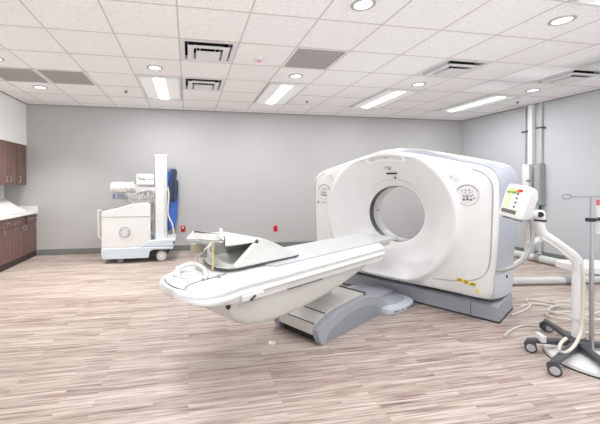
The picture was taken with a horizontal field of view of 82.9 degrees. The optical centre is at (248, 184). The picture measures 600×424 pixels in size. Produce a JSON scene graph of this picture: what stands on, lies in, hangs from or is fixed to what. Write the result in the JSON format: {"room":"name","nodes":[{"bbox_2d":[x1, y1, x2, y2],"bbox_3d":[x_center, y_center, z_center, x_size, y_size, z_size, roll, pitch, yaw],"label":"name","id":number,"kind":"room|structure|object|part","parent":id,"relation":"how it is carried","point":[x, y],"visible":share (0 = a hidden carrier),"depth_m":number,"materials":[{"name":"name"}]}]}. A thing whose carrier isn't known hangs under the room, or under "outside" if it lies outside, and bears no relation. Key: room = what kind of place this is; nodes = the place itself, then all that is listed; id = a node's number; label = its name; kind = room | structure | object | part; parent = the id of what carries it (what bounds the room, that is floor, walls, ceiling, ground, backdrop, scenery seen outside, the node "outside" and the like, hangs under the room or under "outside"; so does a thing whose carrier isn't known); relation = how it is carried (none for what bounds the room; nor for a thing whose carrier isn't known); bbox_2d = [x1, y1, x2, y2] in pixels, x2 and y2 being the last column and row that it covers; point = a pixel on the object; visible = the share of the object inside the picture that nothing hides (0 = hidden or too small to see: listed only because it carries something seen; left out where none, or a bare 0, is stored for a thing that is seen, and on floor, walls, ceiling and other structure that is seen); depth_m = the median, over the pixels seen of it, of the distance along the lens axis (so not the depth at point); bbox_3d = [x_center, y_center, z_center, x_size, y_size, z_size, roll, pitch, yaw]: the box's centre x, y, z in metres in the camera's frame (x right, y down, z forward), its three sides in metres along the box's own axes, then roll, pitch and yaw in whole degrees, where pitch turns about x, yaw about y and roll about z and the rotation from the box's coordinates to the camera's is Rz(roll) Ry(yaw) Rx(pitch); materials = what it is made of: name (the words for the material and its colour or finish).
{"room":"radiology room","nodes":[
{"label":"radiology room","id":0,"kind":"room"},
{"bbox_2d":[0,185,3,197],"bbox_3d":[-3.766,-0.078,2.313,0.100,2.750,7.480,0,0,-10],"label":"wall","id":1,"kind":"structure","parent":0,"point":[1,186],"depth_m":5.94,"materials":[{"name":"white paint"}]},
{"bbox_2d":[0,139,7,184],"bbox_3d":[-3.997,-0.344,5.035,0.399,0.714,0.718,0,0,-10],"label":"upper cabinet","id":2,"kind":"object","parent":1,"relation":"attached to","point":[3,144],"visible":1,"depth_m":5.31,"materials":[{"name":"brown wood"}]},
{"bbox_2d":[0,92,26,144],"bbox_3d":[-3.537,-1.078,2.354,0.365,0.750,7.480,0,0,-10],"label":"soffit","id":3,"kind":"object","parent":1,"relation":"attached to","point":[13,113],"depth_m":5.58,"materials":[{"name":"white paint"}]},
{"bbox_2d":[7,141,25,184],"bbox_3d":[-4.118,-0.344,5.712,0.399,0.714,0.652,0,0,-10],"label":"upper cabinet","id":4,"kind":"object","parent":1,"relation":"attached to","point":[16,153],"visible":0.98,"depth_m":5.71,"materials":[{"name":"brown wood"}]},
{"bbox_3d":[-3.937,-0.344,5.569,0.020,0.714,0.306,0,0,-10],"label":"door","id":5,"kind":"part","parent":4,"relation":"part of","materials":[{"name":"brown wood"}]},
{"bbox_3d":[-3.994,-0.344,5.891,0.020,0.714,0.340,0,0,-10],"label":"door","id":6,"kind":"part","parent":4,"relation":"part of","materials":[{"name":"brown wood"}]},
{"bbox_2d":[169,168,177,201],"bbox_3d":[-1.409,0.015,6.335,0.177,0.633,0.055,0,0,-21],"label":"apron","id":7,"kind":"object","parent":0,"point":[173,183],"visible":1,"depth_m":6.33,"materials":[{"name":"blue fabric"}]},
{"bbox_2d":[4,105,462,249],"bbox_3d":[0.258,-0.078,6.883,9.630,2.750,0.100,0,0,-10],"label":"wall","id":8,"kind":"structure","parent":0,"point":[248,174],"depth_m":6.64,"materials":[{"name":"grey paint"}]},
{"bbox_2d":[36,238,410,255],"bbox_3d":[0.528,1.244,6.874,8.900,0.105,0.012,0,0,-10],"label":"baseboard","id":9,"kind":"structure","parent":8,"relation":"attached to","point":[283,244],"depth_m":6.25,"materials":[{"name":"plastic"}]},
{"bbox_2d":[0,89,599,120],"bbox_3d":[1.104,-1.447,3.184,9.065,0.012,7.480,0,0,-10],"label":"trim","id":10,"kind":"structure","parent":8,"relation":"attached to","point":[596,89],"depth_m":6.55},
{"bbox_3d":[-1.493,-0.297,6.419,0.240,0.056,0.195,0,0,-10],"label":"hook","id":11,"kind":"object","parent":8,"relation":"attached to","visible":0},
{"bbox_2d":[167,170,177,230],"bbox_3d":[-1.496,0.305,6.387,0.307,1.152,0.068,0,0,-10],"label":"apron","id":12,"kind":"object","parent":11,"relation":"hanging from","point":[173,206],"visible":0.45,"depth_m":6.38,"materials":[{"name":"blue fabric"}]},
{"bbox_2d":[0,250,599,423],"bbox_3d":[0.916,1.347,3.201,9.630,0.100,7.580,0,0,-10],"label":"floor","id":13,"kind":"structure","parent":0,"point":[85,338],"depth_m":2.46,"materials":[{"name":"plastic"}]},
{"bbox_2d":[0,221,1,271],"bbox_3d":[-3.808,0.914,4.460,0.569,0.765,0.918,0,0,-10],"label":"base cabinet","id":14,"kind":"object","parent":13,"relation":"on","point":[0,221],"visible":0.89,"depth_m":4.94,"materials":[{"name":"brown wood"}]},
{"bbox_2d":[0,206,37,220],"bbox_3d":[-3.915,0.460,5.027,0.558,0.137,2.075,0,0,-10],"label":"countertop","id":15,"kind":"structure","parent":14,"relation":"on","point":[30,210],"depth_m":5.79,"materials":[{"name":"white stone"}]},
{"bbox_2d":[0,198,26,216],"bbox_3d":[-3.965,0.361,5.244,0.440,0.249,1.120,0,0,-10],"label":"cushion","id":16,"kind":"object","parent":15,"relation":"on","point":[7,207],"visible":1,"depth_m":5.51,"materials":[{"name":"white fabric"}]},
{"bbox_2d":[1,216,23,270],"bbox_3d":[-3.945,0.914,5.227,0.569,0.765,0.638,0,0,-10],"label":"base cabinet","id":17,"kind":"object","parent":13,"relation":"on","point":[13,228],"visible":0.96,"depth_m":5.26,"materials":[{"name":"brown wood"}]},
{"bbox_3d":[-3.677,0.607,5.082,0.020,0.135,0.256,0,0,-10],"label":"drawer","id":18,"kind":"part","parent":17,"relation":"part of","materials":[{"name":"brown wood"}]},
{"bbox_3d":[-3.679,0.942,5.092,0.020,0.520,0.276,0,0,-10],"label":"door","id":19,"kind":"part","parent":17,"relation":"part of","materials":[{"name":"brown wood"}]},
{"bbox_3d":[-3.733,0.607,5.397,0.020,0.135,0.376,0,0,-10],"label":"drawer","id":20,"kind":"part","parent":17,"relation":"part of","materials":[{"name":"brown wood"}]},
{"bbox_3d":[-3.735,0.942,5.407,0.020,0.520,0.356,0,0,-10],"label":"door","id":21,"kind":"part","parent":17,"relation":"part of","materials":[{"name":"brown wood"}]},
{"bbox_2d":[22,214,36,261],"bbox_3d":[-4.046,0.914,5.795,0.569,0.765,0.512,0,0,-10],"label":"base cabinet","id":22,"kind":"object","parent":13,"relation":"on","point":[29,221],"visible":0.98,"depth_m":5.82,"materials":[{"name":"brown wood"}]},
{"bbox_3d":[-3.779,0.942,5.653,0.020,0.520,0.136,0,0,-10],"label":"door","id":23,"kind":"part","parent":22,"relation":"part of","materials":[{"name":"brown wood"}]},
{"bbox_3d":[-3.804,0.607,5.796,0.020,0.135,0.166,0,0,-10],"label":"drawer","id":24,"kind":"part","parent":22,"relation":"part of","materials":[{"name":"brown wood"}]},
{"bbox_3d":[-3.824,0.942,5.906,0.020,0.520,0.370,0,0,-10],"label":"door","id":25,"kind":"part","parent":22,"relation":"part of","materials":[{"name":"brown wood"}]},
{"bbox_3d":[-3.838,0.607,5.985,0.020,0.135,0.210,0,0,-10],"label":"drawer","id":26,"kind":"part","parent":22,"relation":"part of","materials":[{"name":"brown wood"}]},
{"bbox_2d":[97,154,175,262],"bbox_3d":[-1.883,0.397,5.801,1.232,1.800,0.616,0,0,-10],"label":"portable x-ray machine","id":27,"kind":"object","parent":13,"relation":"on","point":[127,232],"visible":1,"depth_m":5.54,"materials":[{"name":"white plastic"}]},
{"bbox_3d":[-2.407,0.646,5.424,0.036,0.486,0.075,0,0,41],"label":"handle","id":28,"kind":"part","parent":27,"relation":"part of","materials":[{"name":"white plastic"}]},
{"bbox_3d":[-1.881,0.074,5.695,0.709,0.215,0.172,0,0,-12],"label":"tube arm","id":29,"kind":"part","parent":27,"relation":"part of","materials":[{"name":"white plastic"}]},
{"bbox_2d":[158,233,412,344],"bbox_3d":[0.563,0.913,2.984,2.873,0.767,0.760,0,0,-42],"label":"table","id":30,"kind":"object","parent":13,"relation":"on","point":[303,295],"visible":0.98,"depth_m":2.56,"materials":[{"name":"white plastic"}]},
{"bbox_3d":[-0.344,0.567,2.191,0.262,0.075,0.167,0,0,28],"label":"grip handle","id":31,"kind":"part","parent":30,"relation":"part of","materials":[{"name":"white plastic"}]},
{"bbox_2d":[187,228,223,269],"bbox_3d":[-0.291,0.441,2.323,0.246,0.268,0.428,0,0,-4],"label":"rack","id":32,"kind":"object","parent":30,"relation":"on","point":[218,237],"visible":0.98,"depth_m":2.34,"materials":[{"name":"plastic"}]},
{"bbox_2d":[187,228,223,242],"bbox_3d":[-0.290,0.340,2.322,0.269,0.066,0.452,0,0,-10],"label":"tray","id":33,"kind":"object","parent":32,"relation":"on","point":[218,237],"depth_m":2.29,"materials":[{"name":"white plastic"}]},
{"bbox_3d":[-0.236,0.472,2.251,0.020,0.204,0.020,0,0,-42],"label":"post","id":34,"kind":"part","parent":32,"relation":"part of","materials":[{"name":"plastic"}]},
{"bbox_2d":[198,232,298,269],"bbox_3d":[-0.023,0.473,2.543,0.714,0.188,0.470,0,0,-42],"label":"wedge","id":35,"kind":"object","parent":30,"relation":"on","point":[237,251],"visible":0.85,"depth_m":2.38,"materials":[{"name":"plastic"}]},
{"bbox_3d":[-0.154,0.471,2.715,0.594,0.157,0.026,0,0,-42],"label":"panel","id":36,"kind":"part","parent":35,"relation":"part of","materials":[{"name":"plastic"}]},
{"bbox_3d":[0.130,0.471,2.396,0.594,0.157,0.026,0,0,-42],"label":"panel","id":37,"kind":"part","parent":35,"relation":"part of","materials":[{"name":"plastic"}]},
{"bbox_3d":[0.407,1.181,2.860,0.020,0.083,0.380,0,0,-42],"label":"plate","id":38,"kind":"part","parent":30,"relation":"part of","materials":[{"name":"white plastic"}]},
{"bbox_3d":[0.467,1.121,2.913,0.139,0.062,0.380,0,0,-42],"label":"plate","id":39,"kind":"part","parent":30,"relation":"part of","materials":[{"name":"white plastic"}]},
{"bbox_3d":[0.579,1.085,3.013,0.148,0.039,0.380,0,0,-42],"label":"plate","id":40,"kind":"part","parent":30,"relation":"part of","materials":[{"name":"white plastic"}]},
{"bbox_3d":[0.811,1.067,3.219,0.469,0.034,0.380,0,0,-42],"label":"plate","id":41,"kind":"part","parent":30,"relation":"part of","materials":[{"name":"white plastic"}]},
{"bbox_3d":[0.966,1.208,3.022,0.880,0.154,0.007,0,0,-42],"label":"skirt panel","id":42,"kind":"part","parent":30,"relation":"part of","materials":[{"name":"grey plastic"}]},
{"bbox_3d":[1.374,1.222,3.736,0.600,0.050,0.260,0,0,-42],"label":"dock rail","id":43,"kind":"part","parent":30,"relation":"part of","materials":[{"name":"grey plastic"}]},
{"bbox_2d":[315,148,517,323],"bbox_3d":[1.902,0.431,4.093,0.996,1.730,2.150,0,0,-42],"label":"gantry","id":44,"kind":"object","parent":13,"relation":"on","point":[450,264],"visible":0.94,"depth_m":3.45,"materials":[{"name":"white plastic"}]},
{"bbox_3d":[1.547,-0.292,3.796,0.035,0.062,0.405,0,0,-42],"label":"display glass","id":45,"kind":"part","parent":44,"relation":"part of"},
{"bbox_3d":[2.354,0.978,3.525,0.655,0.302,0.610,0,0,-42],"label":"panel","id":46,"kind":"part","parent":44,"relation":"part of","materials":[{"name":"white plastic"}]},
{"bbox_3d":[2.594,0.345,3.376,0.815,1.034,0.159,0,0,-42],"label":"panel","id":47,"kind":"part","parent":44,"relation":"part of","materials":[{"name":"grey plastic"}]},
{"bbox_2d":[510,298,559,314],"bbox_3d":[2.931,1.281,3.554,0.788,0.033,0.271,0,0,-19],"label":"power cable","id":48,"kind":"object","parent":13,"relation":"on","point":[527,299],"visible":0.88,"depth_m":3.56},
{"bbox_2d":[495,184,599,376],"bbox_3d":[2.478,0.646,2.519,1.008,1.300,0.724,0,0,-28],"label":"contrast injector","id":49,"kind":"object","parent":13,"relation":"on","point":[519,202],"visible":0.99,"depth_m":2.50,"materials":[{"name":"white plastic"}]},
{"bbox_3d":[2.322,1.196,2.564,0.328,0.049,0.056,0,0,15],"label":"leg","id":50,"kind":"part","parent":49,"relation":"part of","materials":[{"name":"grey metal"}]},
{"bbox_3d":[2.562,1.196,2.755,0.056,0.049,0.496,0,0,19],"label":"leg","id":51,"kind":"part","parent":49,"relation":"part of","materials":[{"name":"grey metal"}]},
{"bbox_3d":[2.318,0.515,2.502,0.270,0.246,0.028,0,0,0],"label":"arm rail","id":52,"kind":"part","parent":49,"relation":"part of","materials":[{"name":"white plastic"}]},
{"bbox_3d":[2.348,0.456,2.534,0.364,0.366,0.068,0,0,0],"label":"arm","id":53,"kind":"part","parent":49,"relation":"part of","materials":[{"name":"white plastic"}]},
{"bbox_3d":[2.268,1.196,2.393,0.495,0.049,0.056,0,0,-31],"label":"leg","id":54,"kind":"part","parent":49,"relation":"part of","materials":[{"name":"grey metal"}]},
{"bbox_2d":[555,260,599,274],"bbox_3d":[2.733,0.664,2.686,0.340,0.065,0.240,0,0,0],"label":"tray","id":55,"kind":"object","parent":49,"relation":"on","point":[562,264],"depth_m":2.68,"materials":[{"name":"white plastic"}]},
{"bbox_3d":[2.403,1.196,2.288,0.056,0.049,0.491,0,0,18],"label":"leg","id":56,"kind":"part","parent":49,"relation":"part of","materials":[{"name":"grey metal"}]},
{"bbox_3d":[2.745,1.196,2.470,0.540,0.049,0.056,0,0,11],"label":"leg","id":57,"kind":"part","parent":49,"relation":"part of","materials":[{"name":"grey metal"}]},
{"bbox_2d":[503,324,599,337],"bbox_3d":[2.652,1.288,2.957,1.014,0.018,0.226,0,0,-3],"label":"cable","id":58,"kind":"object","parent":13,"relation":"on","point":[526,325],"visible":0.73,"depth_m":2.95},
{"bbox_2d":[513,276,599,284],"bbox_3d":[3.784,1.246,4.332,2.292,0.112,0.112,0,0,-3],"label":"pipe","id":59,"kind":"object","parent":13,"relation":"on","point":[566,280],"visible":0.34,"depth_m":4.29,"materials":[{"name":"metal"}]},
{"bbox_2d":[514,250,599,275],"bbox_3d":[4.856,1.221,5.338,0.141,0.159,2.200,0,0,-9],"label":"pipe","id":60,"kind":"object","parent":13,"relation":"on","point":[537,257],"visible":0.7,"depth_m":5.51,"materials":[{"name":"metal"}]},
{"bbox_2d":[543,194,599,378],"bbox_3d":[2.535,0.683,2.439,0.586,1.227,0.586,0,0,-10],"label":"pole","id":61,"kind":"object","parent":13,"relation":"on","point":[579,362],"visible":0.7,"depth_m":2.46,"materials":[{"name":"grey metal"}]},
{"bbox_2d":[545,300,599,320],"bbox_3d":[3.227,1.243,3.278,0.678,0.106,0.346,0,0,-10],"label":"coiled cable","id":62,"kind":"object","parent":13,"relation":"on","point":[550,307],"visible":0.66,"depth_m":3.31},
{"bbox_2d":[0,0,599,119],"bbox_3d":[0.916,-1.463,3.201,9.630,0.020,7.580,0,0,-10],"label":"ceiling","id":63,"kind":"structure","parent":0,"point":[495,17],"depth_m":3.59,"materials":[{"name":"tile"}]},
{"bbox_2d":[0,68,48,82],"bbox_3d":[-3.057,-1.448,4.452,0.540,0.009,0.540,0,0,-10],"label":"ceiling vent","id":64,"kind":"object","parent":63,"relation":"in","point":[8,74],"visible":1,"depth_m":4.45,"materials":[{"name":"grey metal"}]},
{"bbox_2d":[33,85,47,88],"bbox_3d":[-3.110,-1.448,5.009,0.196,0.013,0.196,0,0,-10],"label":"recessed light","id":65,"kind":"object","parent":63,"relation":"in","point":[34,86],"visible":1,"depth_m":5.00,"materials":[{"name":"white"}]},
{"bbox_2d":[37,70,93,84],"bbox_3d":[-2.457,-1.448,4.559,0.540,0.009,0.540,0,0,-10],"label":"ceiling vent","id":66,"kind":"object","parent":63,"relation":"in","point":[66,77],"visible":1,"depth_m":4.54,"materials":[{"name":"grey metal"}]},
{"bbox_2d":[147,65,162,70],"bbox_3d":[-1.162,-1.448,4.171,0.196,0.013,0.196,0,0,-10],"label":"recessed light","id":67,"kind":"object","parent":63,"relation":"in","point":[151,67],"visible":1,"depth_m":4.15,"materials":[{"name":"white"}]},
{"bbox_2d":[136,75,181,99],"bbox_3d":[-1.310,-1.438,5.074,0.584,0.027,1.189,0,0,-10],"label":"recessed light","id":68,"kind":"object","parent":63,"relation":"in","point":[146,82],"visible":1,"depth_m":4.93,"materials":[{"name":"white plastic"}]},
{"bbox_2d":[153,78,168,98],"bbox_3d":[-1.310,-1.435,5.074,0.150,0.021,1.119,0,0,-10],"label":"diffuser","id":69,"kind":"object","parent":68,"relation":"attached to","point":[160,83],"depth_m":4.98,"materials":[{"name":"white plastic"}]},
{"bbox_2d":[182,77,224,90],"bbox_3d":[-0.656,-1.492,4.881,0.602,0.174,0.602,0,0,-10],"label":"ceiling vent","id":70,"kind":"object","parent":63,"relation":"in","point":[201,84],"visible":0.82,"depth_m":4.84,"materials":[{"name":"white metal"}]},
{"bbox_3d":[-0.656,-1.407,4.881,0.258,0.004,0.258,0,0,-10],"label":"plate","id":71,"kind":"part","parent":70,"relation":"part of","materials":[{"name":"white metal"}]},
{"bbox_2d":[180,39,238,63],"bbox_3d":[-0.442,-1.492,3.681,0.602,0.174,0.602,0,0,-10],"label":"ceiling vent","id":72,"kind":"object","parent":63,"relation":"in","point":[191,50],"visible":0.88,"depth_m":3.65,"materials":[{"name":"white metal"}]},
{"bbox_3d":[-0.442,-1.407,3.681,0.258,0.004,0.258,0,0,-10],"label":"plate","id":73,"kind":"part","parent":72,"relation":"part of","materials":[{"name":"white metal"}]},
{"bbox_2d":[254,56,263,62],"bbox_3d":[0.124,-1.428,3.858,0.110,0.049,0.110,0,0,-10],"label":"smoke detector","id":74,"kind":"object","parent":63,"relation":"attached to","point":[258,59],"visible":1,"depth_m":3.82,"materials":[{"name":"white plastic"}]},
{"bbox_2d":[254,82,308,104],"bbox_3d":[0.490,-1.438,5.396,0.584,0.027,1.189,0,0,-10],"label":"recessed light","id":75,"kind":"object","parent":63,"relation":"in","point":[269,95],"visible":1,"depth_m":5.27,"materials":[{"name":"white plastic"}]},
{"bbox_2d":[266,85,291,103],"bbox_3d":[0.490,-1.435,5.396,0.150,0.021,1.119,0,0,-10],"label":"diffuser","id":76,"kind":"object","parent":75,"relation":"attached to","point":[274,98],"depth_m":5.35,"materials":[{"name":"white plastic"}]},
{"bbox_2d":[289,73,302,78],"bbox_3d":[0.639,-1.448,4.493,0.196,0.013,0.196,0,0,-10],"label":"recessed light","id":77,"kind":"object","parent":63,"relation":"in","point":[296,75],"visible":1,"depth_m":4.49,"materials":[{"name":"white"}]},
{"bbox_2d":[0,0,599,119],"bbox_3d":[1.107,-1.452,3.184,9.060,0.004,7.480,0,0,-10],"label":"grid","id":78,"kind":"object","parent":63,"relation":"attached to","point":[332,1],"depth_m":3.80,"materials":[{"name":"white metal"}]},
{"bbox_2d":[284,48,345,68],"bbox_3d":[0.758,-1.448,3.895,0.540,0.009,0.540,0,0,-10],"label":"ceiling vent","id":79,"kind":"object","parent":63,"relation":"in","point":[302,58],"visible":1,"depth_m":3.85,"materials":[{"name":"grey metal"}]},
{"bbox_2d":[351,0,375,10],"bbox_3d":[0.928,-1.448,2.706,0.196,0.013,0.196,0,0,-10],"label":"recessed light","id":80,"kind":"object","parent":63,"relation":"in","point":[357,5],"visible":1,"depth_m":2.70,"materials":[{"name":"white"}]},
{"bbox_2d":[350,89,420,108],"bbox_3d":[2.291,-1.438,5.717,0.584,0.027,1.189,0,0,-10],"label":"recessed light","id":81,"kind":"object","parent":63,"relation":"in","point":[386,97],"visible":1,"depth_m":5.62,"materials":[{"name":"white plastic"}]},
{"bbox_2d":[362,91,404,107],"bbox_3d":[2.291,-1.435,5.717,0.150,0.021,1.119,0,0,-10],"label":"diffuser","id":82,"kind":"object","parent":81,"relation":"attached to","point":[392,95],"depth_m":5.63,"materials":[{"name":"white plastic"}]},
{"bbox_2d":[411,82,425,86],"bbox_3d":[2.473,-1.448,4.861,0.196,0.013,0.196,0,0,-10],"label":"recessed light","id":83,"kind":"object","parent":63,"relation":"in","point":[417,83],"visible":1,"depth_m":4.86,"materials":[{"name":"white"}]},
{"bbox_2d":[416,59,491,77],"bbox_3d":[2.559,-1.492,4.217,0.602,0.174,0.602,0,0,-10],"label":"ceiling vent","id":84,"kind":"object","parent":63,"relation":"in","point":[451,68],"visible":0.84,"depth_m":4.14,"materials":[{"name":"white metal"}]},
{"bbox_3d":[2.556,-1.451,4.232,0.440,0.086,0.410,0,0,-10],"label":"blade","id":85,"kind":"part","parent":84,"relation":"part of","materials":[{"name":"white metal"}]},
{"bbox_3d":[2.559,-1.407,4.217,0.258,0.004,0.258,0,0,-10],"label":"plate","id":86,"kind":"part","parent":84,"relation":"part of","materials":[{"name":"white metal"}]},
{"bbox_2d":[437,94,520,112],"bbox_3d":[4.091,-1.438,6.039,0.584,0.027,1.189,0,0,-10],"label":"recessed light","id":87,"kind":"object","parent":63,"relation":"in","point":[491,99],"visible":1,"depth_m":5.92,"materials":[{"name":"white plastic"}]},
{"bbox_2d":[449,97,504,111],"bbox_3d":[4.091,-1.435,6.039,0.150,0.021,1.119,0,0,-10],"label":"diffuser","id":88,"kind":"object","parent":87,"relation":"attached to","point":[494,98],"depth_m":5.98,"materials":[{"name":"white plastic"}]},
{"bbox_2d":[525,88,540,91],"bbox_3d":[4.390,-1.448,5.163,0.196,0.013,0.196,0,0,-10],"label":"recessed light","id":89,"kind":"object","parent":63,"relation":"in","point":[534,89],"visible":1,"depth_m":5.16,"materials":[{"name":"white"}]},
{"bbox_2d":[547,14,576,25],"bbox_3d":[2.778,-1.448,2.965,0.196,0.013,0.196,0,0,-10],"label":"recessed light","id":90,"kind":"object","parent":63,"relation":"in","point":[561,20],"visible":1,"depth_m":2.96,"materials":[{"name":"white"}]},
{"bbox_2d":[530,68,599,84],"bbox_3d":[4.359,-1.492,4.539,0.602,0.174,0.602,0,0,-10],"label":"ceiling vent","id":91,"kind":"object","parent":63,"relation":"in","point":[575,75],"visible":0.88,"depth_m":4.47,"materials":[{"name":"white metal"}]},
{"bbox_3d":[4.359,-1.407,4.539,0.258,0.004,0.258,0,0,-10],"label":"plate","id":92,"kind":"part","parent":91,"relation":"part of","materials":[{"name":"white metal"}]},
{"bbox_3d":[4.356,-1.451,4.554,0.440,0.086,0.410,0,0,-10],"label":"blade","id":93,"kind":"part","parent":91,"relation":"part of","materials":[{"name":"white metal"}]},
{"bbox_2d":[570,0,599,6],"bbox_3d":[2.934,-1.438,2.117,0.584,0.027,1.189,0,0,-10],"label":"recessed light","id":94,"kind":"object","parent":63,"relation":"in","point":[595,3],"visible":1,"depth_m":2.65,"materials":[{"name":"white plastic"}]},
{"bbox_2d":[463,90,599,260],"bbox_3d":[5.615,-0.078,3.990,0.100,2.750,7.480,0,0,-10],"label":"wall","id":95,"kind":"structure","parent":0,"point":[571,134],"depth_m":5.67,"materials":[{"name":"grey paint"}]},
{"bbox_2d":[521,106,527,251],"bbox_3d":[5.140,-0.073,6.227,0.047,2.740,0.096,0,0,-10],"label":"conduit","id":96,"kind":"object","parent":95,"relation":"attached to","point":[524,131],"visible":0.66,"depth_m":6.22,"materials":[{"name":"grey metal"}]},
{"bbox_2d":[528,104,534,252],"bbox_3d":[5.149,-0.103,6.086,0.079,2.680,0.072,0,0,-10],"label":"conduit","id":97,"kind":"object","parent":95,"relation":"attached to","point":[531,108],"depth_m":6.05,"materials":[{"name":"white metal"}]},
{"bbox_2d":[522,164,532,187],"bbox_3d":[5.040,-0.134,6.056,0.148,0.460,0.150,0,0,-10],"label":"junction box","id":98,"kind":"object","parent":97,"relation":"attached to","point":[527,169],"visible":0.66,"depth_m":6.03,"materials":[{"name":"white plastic"}]},
{"bbox_3d":[5.019,-0.139,6.068,0.008,0.370,0.080,0,0,-10],"label":"lid","id":99,"kind":"part","parent":98,"relation":"part of","materials":[{"name":"white metal"}]},
{"bbox_2d":[534,163,544,252],"bbox_3d":[5.154,0.457,5.929,0.125,1.640,0.110,0,0,-10],"label":"electrical box","id":100,"kind":"object","parent":95,"relation":"attached to","point":[539,169],"visible":0.73,"depth_m":5.88,"materials":[{"name":"grey metal"}]},
{"bbox_3d":[5.095,0.002,5.919,0.007,0.670,0.080,0,0,-10],"label":"box door","id":101,"kind":"part","parent":100,"relation":"part of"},
{"bbox_2d":[535,102,545,162],"bbox_3d":[5.179,-0.908,5.939,0.071,1.070,0.120,0,0,-10],"label":"conduit","id":102,"kind":"object","parent":95,"relation":"attached to","point":[541,126],"visible":0.98,"depth_m":5.91,"materials":[{"name":"grey metal"}]},
{"bbox_2d":[515,246,584,259],"bbox_3d":[5.561,1.244,3.975,0.012,0.105,7.468,0,0,-10],"label":"baseboard","id":103,"kind":"structure","parent":95,"relation":"attached to","point":[562,257],"depth_m":5.81,"materials":[{"name":"plastic"}]}
]}

